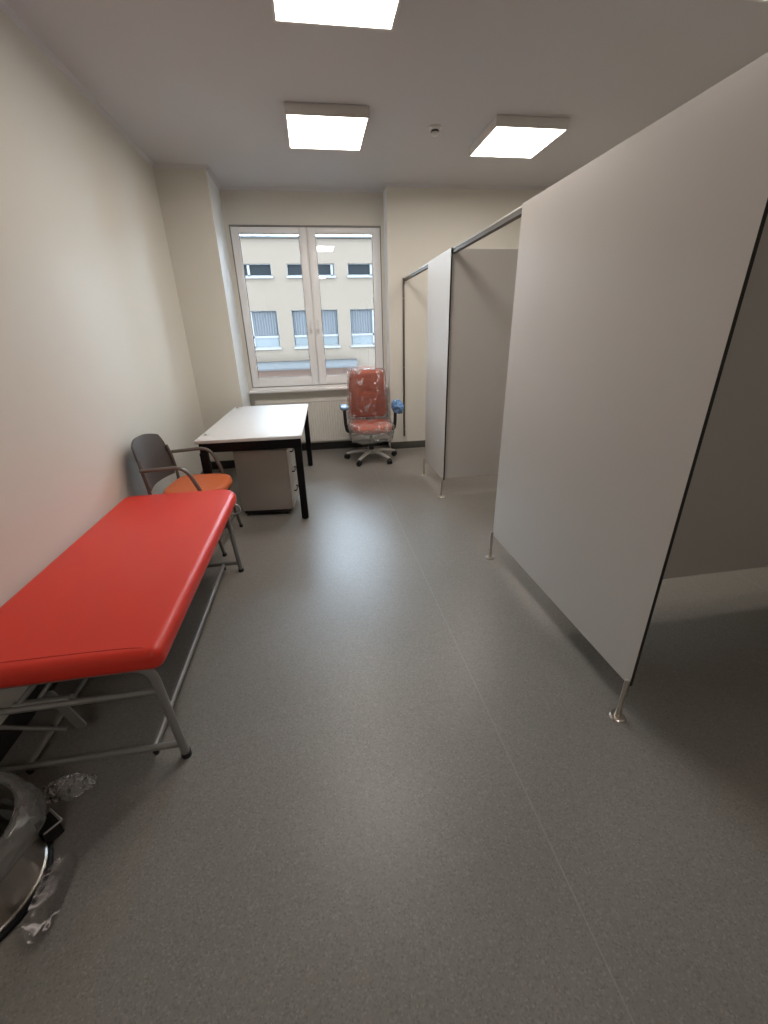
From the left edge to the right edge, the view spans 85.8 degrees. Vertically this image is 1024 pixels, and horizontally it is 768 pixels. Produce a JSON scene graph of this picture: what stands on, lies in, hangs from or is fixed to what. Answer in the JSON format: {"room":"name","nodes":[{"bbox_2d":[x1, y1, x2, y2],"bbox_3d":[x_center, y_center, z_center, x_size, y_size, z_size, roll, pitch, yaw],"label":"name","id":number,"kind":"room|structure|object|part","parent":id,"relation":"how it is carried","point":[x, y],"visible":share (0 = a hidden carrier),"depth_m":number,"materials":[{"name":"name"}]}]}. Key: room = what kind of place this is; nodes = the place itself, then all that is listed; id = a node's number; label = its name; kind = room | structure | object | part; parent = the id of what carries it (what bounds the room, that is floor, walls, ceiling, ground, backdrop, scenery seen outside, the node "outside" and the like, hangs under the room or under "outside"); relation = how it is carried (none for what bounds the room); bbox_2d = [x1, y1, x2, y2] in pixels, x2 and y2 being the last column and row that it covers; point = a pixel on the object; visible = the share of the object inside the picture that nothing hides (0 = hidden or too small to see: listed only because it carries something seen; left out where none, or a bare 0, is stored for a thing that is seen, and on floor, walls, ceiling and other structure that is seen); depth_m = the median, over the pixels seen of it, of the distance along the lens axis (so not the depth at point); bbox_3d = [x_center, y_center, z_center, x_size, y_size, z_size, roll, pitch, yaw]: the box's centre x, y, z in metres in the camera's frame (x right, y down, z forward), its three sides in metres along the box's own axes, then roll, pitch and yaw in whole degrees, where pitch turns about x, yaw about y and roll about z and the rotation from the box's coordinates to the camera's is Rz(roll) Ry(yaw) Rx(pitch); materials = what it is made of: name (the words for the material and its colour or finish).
{"room":"examination room","nodes":[
{"label":"examination room","id":0,"kind":"room"},
{"bbox_2d":[0,9,210,724],"bbox_3d":[-1.585,-0.328,0.843,0.150,3.006,9.791,-5,24,-8],"label":"wall","id":1,"kind":"structure","parent":0,"point":[95,358],"depth_m":2.37,"materials":[{"name":"beige paint"}]},
{"bbox_2d":[0,0,153,167],"bbox_3d":[-1.475,-1.558,-0.067,0.030,0.030,8.766,-5,24,-8],"label":"trim","id":2,"kind":"structure","parent":1,"relation":"attached to","point":[5,7],"depth_m":2.50,"materials":[{"name":"paint"}]},
{"bbox_2d":[0,461,212,761],"bbox_3d":[-1.414,1.135,1.099,0.008,0.112,8.758,-5,24,-8],"label":"baseboard","id":3,"kind":"structure","parent":1,"relation":"attached to","point":[8,738],"depth_m":1.70,"materials":[{"name":"plastic"}]},
{"bbox_2d":[153,168,541,461],"bbox_3d":[-0.027,-2.210,5.223,4.446,3.126,0.875,-5,24,-8],"label":"wall","id":4,"kind":"structure","parent":0,"point":[418,225],"depth_m":4.77,"materials":[{"name":"beige paint"}]},
{"bbox_2d":[153,163,208,169],"bbox_3d":[-1.935,-3.284,3.926,0.510,0.030,0.030,-5,24,-8],"label":"trim","id":5,"kind":"structure","parent":4,"relation":"attached to","point":[156,165],"depth_m":3.93,"materials":[{"name":"paint"}]},
{"bbox_2d":[206,167,220,188],"bbox_3d":[-1.750,-3.433,4.256,0.030,0.030,0.625,-5,24,-8],"label":"trim","id":6,"kind":"structure","parent":4,"relation":"attached to","point":[209,171],"depth_m":4.25,"materials":[{"name":"paint"}]},
{"bbox_2d":[212,460,235,468],"bbox_3d":[-1.880,-0.591,5.108,0.480,0.100,0.008,-5,24,-8],"label":"baseboard","id":7,"kind":"object","parent":4,"relation":"attached to","point":[229,463],"visible":0.56,"depth_m":5.09,"materials":[{"name":"plastic"}]},
{"bbox_2d":[219,186,382,192],"bbox_3d":[-0.910,-3.626,4.649,1.828,0.030,0.030,-5,24,-8],"label":"trim","id":8,"kind":"structure","parent":4,"relation":"attached to","point":[241,188],"depth_m":4.65,"materials":[{"name":"paint"}]},
{"bbox_2d":[229,225,387,393],"bbox_3d":[-0.877,-2.475,5.145,1.800,1.846,0.220,-5,24,-8],"label":"window","id":9,"kind":"structure","parent":4,"relation":"in","point":[318,380],"depth_m":5.12,"materials":[{"name":"white plastic"}]},
{"bbox_3d":[-1.312,-2.477,5.116,0.846,1.757,0.052,-5,24,-8],"label":"sash","id":10,"kind":"part","parent":9,"relation":"part of","materials":[{"name":"white plastic"}]},
{"bbox_3d":[-0.888,-2.533,5.206,1.745,1.790,0.060,-5,24,-8],"label":"frame","id":11,"kind":"part","parent":9,"relation":"part of","materials":[{"name":"white plastic"}]},
{"bbox_3d":[-0.851,-1.643,5.474,1.800,0.056,0.160,-5,24,-8],"label":"sill","id":12,"kind":"part","parent":9,"relation":"part of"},
{"bbox_3d":[-0.828,-2.328,5.203,0.030,0.156,0.061,-5,24,-8],"label":"handle","id":13,"kind":"part","parent":9,"relation":"part of","materials":[{"name":"white plastic"}]},
{"bbox_3d":[-0.459,-2.551,5.234,0.860,1.757,0.052,-5,24,-8],"label":"sash","id":14,"kind":"part","parent":9,"relation":"part of","materials":[{"name":"white plastic"}]},
{"bbox_2d":[255,396,377,441],"bbox_3d":[-0.887,-1.233,5.646,1.603,0.637,0.096,-5,24,-8],"label":"radiator","id":15,"kind":"object","parent":4,"relation":"attached to","point":[326,420],"visible":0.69,"depth_m":5.60,"materials":[{"name":"metal"}]},
{"bbox_2d":[255,396,348,401],"bbox_3d":[-0.894,-1.520,5.518,1.601,0.008,0.086,-5,24,-8],"label":"grille","id":16,"kind":"object","parent":15,"relation":"attached to","point":[338,398],"depth_m":5.48,"materials":[{"name":"metal"}]},
{"bbox_2d":[302,438,387,450],"bbox_3d":[-0.841,-0.934,5.832,1.828,0.100,0.008,-5,24,-8],"label":"baseboard","id":17,"kind":"structure","parent":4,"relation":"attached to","point":[379,442],"depth_m":5.87,"materials":[{"name":"plastic"}]},
{"bbox_2d":[402,278,404,435],"bbox_3d":[0.257,-1.930,5.338,0.022,1.920,0.022,-5,24,-8],"label":"channel","id":18,"kind":"object","parent":4,"relation":"attached to","point":[403,281],"visible":0.96,"depth_m":5.29,"materials":[{"name":"metal"}]},
{"bbox_2d":[391,440,424,448],"bbox_3d":[1.153,-1.014,5.898,2.138,0.096,0.008,-5,24,-8],"label":"baseboard","id":19,"kind":"structure","parent":4,"relation":"attached to","point":[406,444],"depth_m":5.78,"materials":[{"name":"grey plastic"}]},
{"bbox_2d":[384,183,548,190],"bbox_3d":[1.068,-3.706,4.712,2.168,0.030,0.030,-5,24,-8],"label":"trim","id":20,"kind":"structure","parent":4,"relation":"attached to","point":[408,185],"depth_m":4.69,"materials":[{"name":"paint"}]},
{"bbox_2d":[0,445,767,1023],"bbox_3d":[0.739,0.953,1.677,4.746,0.120,9.561,-5,24,-8],"label":"floor","id":21,"kind":"structure","parent":0,"point":[408,791],"depth_m":1.45,"materials":[{"name":"plastic"}]},
{"bbox_2d":[0,782,64,941],"bbox_3d":[-1.195,1.009,1.173,0.354,0.273,0.374,-5,24,-8],"label":"pedal bin","id":22,"kind":"object","parent":21,"relation":"on","point":[21,888],"visible":0.9,"depth_m":1.20,"materials":[{"name":"metal"}]},
{"bbox_2d":[0,771,46,882],"bbox_3d":[-1.196,0.970,1.149,0.441,0.209,0.432,-5,24,-8],"label":"liner","id":23,"kind":"object","parent":22,"relation":"in","point":[29,796],"visible":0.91,"depth_m":1.30,"materials":[{"name":"plastic"}]},
{"bbox_2d":[21,901,59,943],"bbox_3d":[-0.970,1.113,1.202,0.090,0.011,0.220,-7,24,-13],"label":"plastic film","id":24,"kind":"object","parent":21,"relation":"on","point":[36,927],"visible":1,"depth_m":1.14,"materials":[{"name":"plastic"}]},
{"bbox_2d":[43,773,96,803],"bbox_3d":[-1.133,0.975,1.472,0.176,0.056,0.102,-5,24,-8],"label":"plastic film","id":25,"kind":"object","parent":21,"relation":"on","point":[80,778],"visible":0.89,"depth_m":1.47,"materials":[{"name":"plastic"}]},
{"bbox_2d":[0,490,243,774],"bbox_3d":[-1.243,0.424,2.186,0.736,0.539,1.650,-5,24,-8],"label":"examination table","id":26,"kind":"object","parent":21,"relation":"on","point":[117,600],"visible":1,"depth_m":1.64,"materials":[{"name":"red leather"}]},
{"bbox_3d":[-1.317,0.808,1.544,0.238,0.065,0.016,-4,24,-6],"label":"push rod","id":27,"kind":"part","parent":26,"relation":"part of","materials":[{"name":"silver metal"}]},
{"bbox_3d":[-1.201,0.588,1.504,0.180,0.127,0.218,-5,24,-8],"label":"support arm","id":28,"kind":"part","parent":26,"relation":"part of","materials":[{"name":"silver metal"}]},
{"bbox_3d":[-1.423,0.670,2.147,0.024,0.023,1.387,-5,24,-8],"label":"floor rail","id":29,"kind":"part","parent":26,"relation":"part of","materials":[{"name":"silver metal"}]},
{"bbox_3d":[-1.189,0.738,1.542,0.094,0.200,0.008,-5,24,-8],"label":"adjusting lever","id":30,"kind":"part","parent":26,"relation":"part of","materials":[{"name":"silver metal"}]},
{"bbox_3d":[-1.112,0.757,1.475,0.709,0.466,0.031,-5,24,-8],"label":"frame","id":31,"kind":"part","parent":26,"relation":"part of","materials":[{"name":"silver metal"}]},
{"bbox_3d":[-1.248,0.218,2.096,0.736,0.085,1.650,-5,24,-8],"label":"mattress","id":32,"kind":"part","parent":26,"relation":"part of","materials":[{"name":"red leather"}]},
{"bbox_3d":[-0.989,0.632,2.207,0.024,0.023,1.387,-5,24,-8],"label":"floor rail","id":33,"kind":"part","parent":26,"relation":"part of","materials":[{"name":"silver metal"}]},
{"bbox_3d":[-1.334,0.216,2.732,0.709,0.466,0.031,-5,24,-8],"label":"frame","id":34,"kind":"part","parent":26,"relation":"part of","materials":[{"name":"silver metal"}]},
{"bbox_2d":[131,434,242,556],"bbox_3d":[-1.394,-0.159,3.133,0.712,0.860,0.554,-3,24,-3],"label":"chair","id":35,"kind":"object","parent":21,"relation":"on","point":[155,461],"visible":0.73,"depth_m":3.06,"materials":[{"name":"orange fabric"}]},
{"bbox_3d":[-1.703,-0.384,3.024,0.105,0.345,0.455,-3,24,-3],"label":"backrest","id":36,"kind":"part","parent":35,"relation":"part of","materials":[{"name":"grey plastic"}]},
{"bbox_3d":[-1.446,-0.169,2.847,0.390,0.302,0.046,-3,24,-3],"label":"armrest","id":37,"kind":"part","parent":35,"relation":"part of","materials":[{"name":"metal"}]},
{"bbox_3d":[-1.442,-0.011,2.931,0.513,0.733,0.047,-3,24,-3],"label":"frame","id":38,"kind":"part","parent":35,"relation":"part of","materials":[{"name":"silver metal"}]},
{"bbox_3d":[-1.389,-0.193,3.119,0.435,0.072,0.450,-3,24,-3],"label":"seat","id":39,"kind":"part","parent":35,"relation":"part of","materials":[{"name":"orange fabric"}]},
{"bbox_3d":[-1.483,-0.370,3.312,0.390,0.302,0.046,-3,24,-3],"label":"armrest","id":40,"kind":"part","parent":35,"relation":"part of","materials":[{"name":"silver metal"}]},
{"bbox_3d":[-1.477,-0.202,3.370,0.513,0.733,0.047,-3,24,-3],"label":"frame","id":41,"kind":"part","parent":35,"relation":"part of","materials":[{"name":"silver metal"}]},
{"bbox_2d":[194,404,312,518],"bbox_3d":[-1.186,-0.577,4.213,0.838,0.754,1.681,-4,24,-7],"label":"office desk","id":42,"kind":"object","parent":21,"relation":"on","point":[246,428],"visible":0.89,"depth_m":3.56,"materials":[{"name":"white laminate"}]},
{"bbox_3d":[-1.446,-0.190,3.461,0.058,0.634,0.058,-4,24,-7],"label":"leg","id":43,"kind":"part","parent":42,"relation":"part of","materials":[{"name":"black paint"}]},
{"bbox_3d":[-1.189,-0.860,4.090,0.806,0.076,1.657,-4,24,-7],"label":"under frame","id":44,"kind":"part","parent":42,"relation":"part of","materials":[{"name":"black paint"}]},
{"bbox_3d":[-0.705,-0.247,3.546,0.058,0.634,0.058,-4,24,-7],"label":"leg","id":45,"kind":"part","parent":42,"relation":"part of","materials":[{"name":"black paint"}]},
{"bbox_3d":[-0.920,-0.877,5.008,0.058,0.634,0.058,-4,24,-7],"label":"leg","id":46,"kind":"part","parent":42,"relation":"part of","materials":[{"name":"black paint"}]},
{"bbox_2d":[233,448,298,514],"bbox_3d":[-1.047,-0.328,3.820,0.478,0.605,0.430,-3,24,-3],"label":"drawer pedestal","id":47,"kind":"object","parent":21,"relation":"on","point":[267,479],"visible":0.87,"depth_m":3.62,"materials":[{"name":"grey laminate"}]},
{"bbox_3d":[-0.852,-0.532,3.747,0.020,0.180,0.426,-3,24,-3],"label":"drawer","id":48,"kind":"part","parent":47,"relation":"part of","materials":[{"name":"white plastic"}]},
{"bbox_3d":[-0.847,-0.363,3.821,0.020,0.180,0.426,-3,24,-3],"label":"drawer","id":49,"kind":"part","parent":47,"relation":"part of","materials":[{"name":"white laminate"}]},
{"bbox_3d":[-0.843,-0.197,3.893,0.020,0.175,0.426,-3,24,-3],"label":"drawer","id":50,"kind":"part","parent":47,"relation":"part of","materials":[{"name":"white laminate"}]},
{"bbox_2d":[343,368,396,466],"bbox_3d":[-0.173,-1.194,5.145,0.712,1.092,0.661,-5,24,-8],"label":"office chair","id":51,"kind":"object","parent":21,"relation":"on","point":[366,389],"visible":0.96,"depth_m":5.18,"materials":[{"name":"fabric"}]},
{"bbox_2d":[339,404,348,410],"bbox_3d":[-0.483,-1.271,5.004,0.109,0.056,0.308,-5,24,-8],"label":"shoe cover","id":52,"kind":"object","parent":51,"relation":"on","point":[343,407],"visible":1,"depth_m":4.90,"materials":[{"name":"blue plastic"}]},
{"bbox_3d":[-0.382,-1.128,5.099,0.237,0.315,0.042,-5,24,-8],"label":"armrest","id":53,"kind":"part","parent":51,"relation":"part of","materials":[{"name":"black plastic"}]},
{"bbox_3d":[-0.213,-1.498,5.240,0.487,0.575,0.129,-5,24,-8],"label":"backrest","id":54,"kind":"part","parent":51,"relation":"part of","materials":[{"name":"fabric"}]},
{"bbox_3d":[-0.164,-1.067,5.156,0.490,0.099,0.465,-5,24,-8],"label":"seat","id":55,"kind":"part","parent":51,"relation":"part of","materials":[{"name":"fabric"}]},
{"bbox_3d":[0.048,-1.165,5.159,0.237,0.315,0.042,-5,24,-8],"label":"armrest","id":56,"kind":"part","parent":51,"relation":"part of","materials":[{"name":"black plastic"}]},
{"bbox_2d":[391,399,403,413],"bbox_3d":[0.167,-1.301,5.092,0.151,0.172,0.337,-5,24,-8],"label":"shoe cover","id":57,"kind":"object","parent":51,"relation":"on","point":[397,406],"visible":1,"depth_m":5.00,"materials":[{"name":"blue plastic"}]},
{"bbox_2d":[421,53,767,722],"bbox_3d":[0.691,-0.741,2.797,0.062,2.093,3.334,-5,24,-8],"label":"wall","id":58,"kind":"structure","parent":21,"relation":"on","point":[634,267],"depth_m":1.58,"materials":[{"name":"grey laminate"}]},
{"bbox_2d":[404,206,521,280],"bbox_3d":[0.610,-1.927,2.947,0.038,0.034,4.474,-5,24,-8],"label":"rail","id":59,"kind":"object","parent":58,"relation":"attached to","point":[514,215],"visible":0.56,"depth_m":2.68,"materials":[{"name":"metal"}]},
{"bbox_2d":[5,0,767,188],"bbox_3d":[0.642,-2.040,0.498,4.746,0.300,9.791,-5,24,-8],"label":"ceiling","id":60,"kind":"structure","parent":0,"point":[207,82],"depth_m":2.62,"materials":[{"name":"paint"}]},
{"bbox_2d":[284,102,369,150],"bbox_3d":[-0.453,-2.999,3.234,0.606,0.068,0.606,-5,24,-8],"label":"ceiling light","id":61,"kind":"object","parent":60,"relation":"attached to","point":[318,126],"visible":1,"depth_m":3.12,"materials":[{"name":"paint"}]},
{"bbox_2d":[287,115,366,149],"bbox_3d":[-0.453,-2.973,3.245,0.579,0.006,0.579,-5,24,-8],"label":"diffuser","id":62,"kind":"object","parent":61,"relation":"attached to","point":[318,132],"depth_m":3.21,"materials":[{"name":"white plastic"}]},
{"bbox_2d":[271,0,400,30],"bbox_3d":[-0.205,-2.392,1.824,0.606,0.068,0.606,-5,24,-8],"label":"ceiling light","id":63,"kind":"object","parent":60,"relation":"attached to","point":[361,14],"visible":1,"depth_m":2.02,"materials":[{"name":"paint"}]},
{"bbox_2d":[429,124,440,136],"bbox_3d":[0.412,-3.078,3.344,0.100,0.057,0.100,-5,24,-8],"label":"smoke detector","id":64,"kind":"object","parent":60,"relation":"attached to","point":[434,129],"visible":1,"depth_m":3.32,"materials":[{"name":"white plastic"}]},
{"bbox_2d":[469,115,569,158],"bbox_3d":[1.113,-3.152,3.490,0.606,0.068,0.606,-5,24,-8],"label":"ceiling light","id":65,"kind":"object","parent":60,"relation":"attached to","point":[505,136],"visible":1,"depth_m":3.38,"materials":[{"name":"paint"}]},
{"bbox_2d":[471,127,564,157],"bbox_3d":[1.114,-3.126,3.501,0.579,0.006,0.579,-5,24,-8],"label":"diffuser","id":66,"kind":"object","parent":65,"relation":"attached to","point":[499,142],"depth_m":3.47,"materials":[{"name":"white plastic"}]},
{"bbox_2d":[745,0,767,2],"bbox_3d":[2.022,-2.420,1.753,0.606,0.068,0.606,-5,24,-8],"label":"ceiling light","id":67,"kind":"object","parent":60,"relation":"attached to","point":[766,1],"visible":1,"depth_m":2.01,"materials":[{"name":"paint"}]},
{"bbox_3d":[2.951,-0.722,1.472,0.150,3.006,9.791,-5,24,-8],"label":"wall","id":68,"kind":"structure","parent":0,"visible":0},
{"bbox_2d":[445,249,517,478],"bbox_3d":[1.518,-1.290,3.792,1.946,1.920,0.013,-5,24,-8],"label":"wall","id":69,"kind":"structure","parent":68,"relation":"attached to","point":[483,280],"depth_m":3.63,"materials":[{"name":"grey laminate"}]},
{"bbox_2d":[663,214,767,578],"bbox_3d":[1.831,-0.523,2.010,1.946,1.920,0.013,-5,24,-8],"label":"wall","id":70,"kind":"structure","parent":68,"relation":"attached to","point":[723,524],"depth_m":2.12,"materials":[{"name":"beige paint"}]},
{"label":"outside","id":71,"kind":"structure","parent":0,"visible":0},
{"bbox_3d":[-2.542,0.294,18.529,60.000,0.200,21.400,-5,24,-8],"label":"ground","id":72,"kind":"structure","parent":71,"visible":0},
{"bbox_2d":[240,236,374,377],"bbox_3d":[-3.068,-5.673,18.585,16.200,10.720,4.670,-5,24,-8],"label":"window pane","id":73,"kind":"structure","parent":72,"relation":"on","point":[272,264],"depth_m":15.74,"materials":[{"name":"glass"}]},
{"bbox_3d":[-4.717,-8.817,15.133,1.140,0.440,0.010,-5,24,-8],"label":"pane","id":74,"kind":"part","parent":73,"relation":"part of","materials":[{"name":"grey glass"}]},
{"bbox_2d":[252,312,277,335],"bbox_3d":[-4.662,-7.186,15.831,1.100,0.851,0.012,-5,24,-8],"label":"curtain","id":75,"kind":"object","parent":73,"relation":"hanging from","point":[263,323],"depth_m":15.84,"materials":[{"name":"grey fabric"}]},
{"bbox_3d":[-4.646,-6.585,16.093,1.100,0.359,0.010,-5,24,-8],"label":"panel","id":76,"kind":"part","parent":73,"relation":"part of","materials":[{"name":"glass"}]},
{"bbox_3d":[-4.659,-7.003,15.924,1.160,1.340,0.010,-5,24,-8],"label":"pane","id":77,"kind":"part","parent":73,"relation":"part of","materials":[{"name":"glass"}]},
{"bbox_3d":[-2.724,-8.990,15.409,1.700,0.440,0.010,-5,24,-8],"label":"pane","id":78,"kind":"part","parent":73,"relation":"part of","materials":[{"name":"grey glass"}]},
{"bbox_3d":[-2.666,-7.176,16.200,1.720,1.340,0.010,-5,24,-8],"label":"pane","id":79,"kind":"part","parent":73,"relation":"part of","materials":[{"name":"glass"}]},
{"bbox_2d":[293,311,337,334],"bbox_3d":[-2.669,-7.359,16.107,1.660,0.851,0.012,-5,24,-8],"label":"curtain","id":80,"kind":"object","parent":73,"relation":"hanging from","point":[329,318],"depth_m":16.10,"materials":[{"name":"grey fabric"}]},
{"bbox_3d":[-2.653,-6.759,16.369,1.660,0.359,0.010,-5,24,-8],"label":"panel","id":81,"kind":"part","parent":73,"relation":"part of","materials":[{"name":"glass"}]},
{"bbox_3d":[-0.804,-9.157,15.675,1.130,0.440,0.010,-5,24,-8],"label":"pane","id":82,"kind":"part","parent":73,"relation":"part of","materials":[{"name":"grey glass"}]},
{"bbox_2d":[351,310,372,333],"bbox_3d":[-0.749,-7.525,16.373,1.090,0.851,0.012,-5,24,-8],"label":"curtain","id":83,"kind":"object","parent":73,"relation":"hanging from","point":[361,320],"depth_m":16.35,"materials":[{"name":"grey fabric"}]},
{"bbox_3d":[-0.733,-6.925,16.635,1.090,0.359,0.010,-5,24,-8],"label":"panel","id":84,"kind":"part","parent":73,"relation":"part of","materials":[{"name":"grey glass"}]}
]}

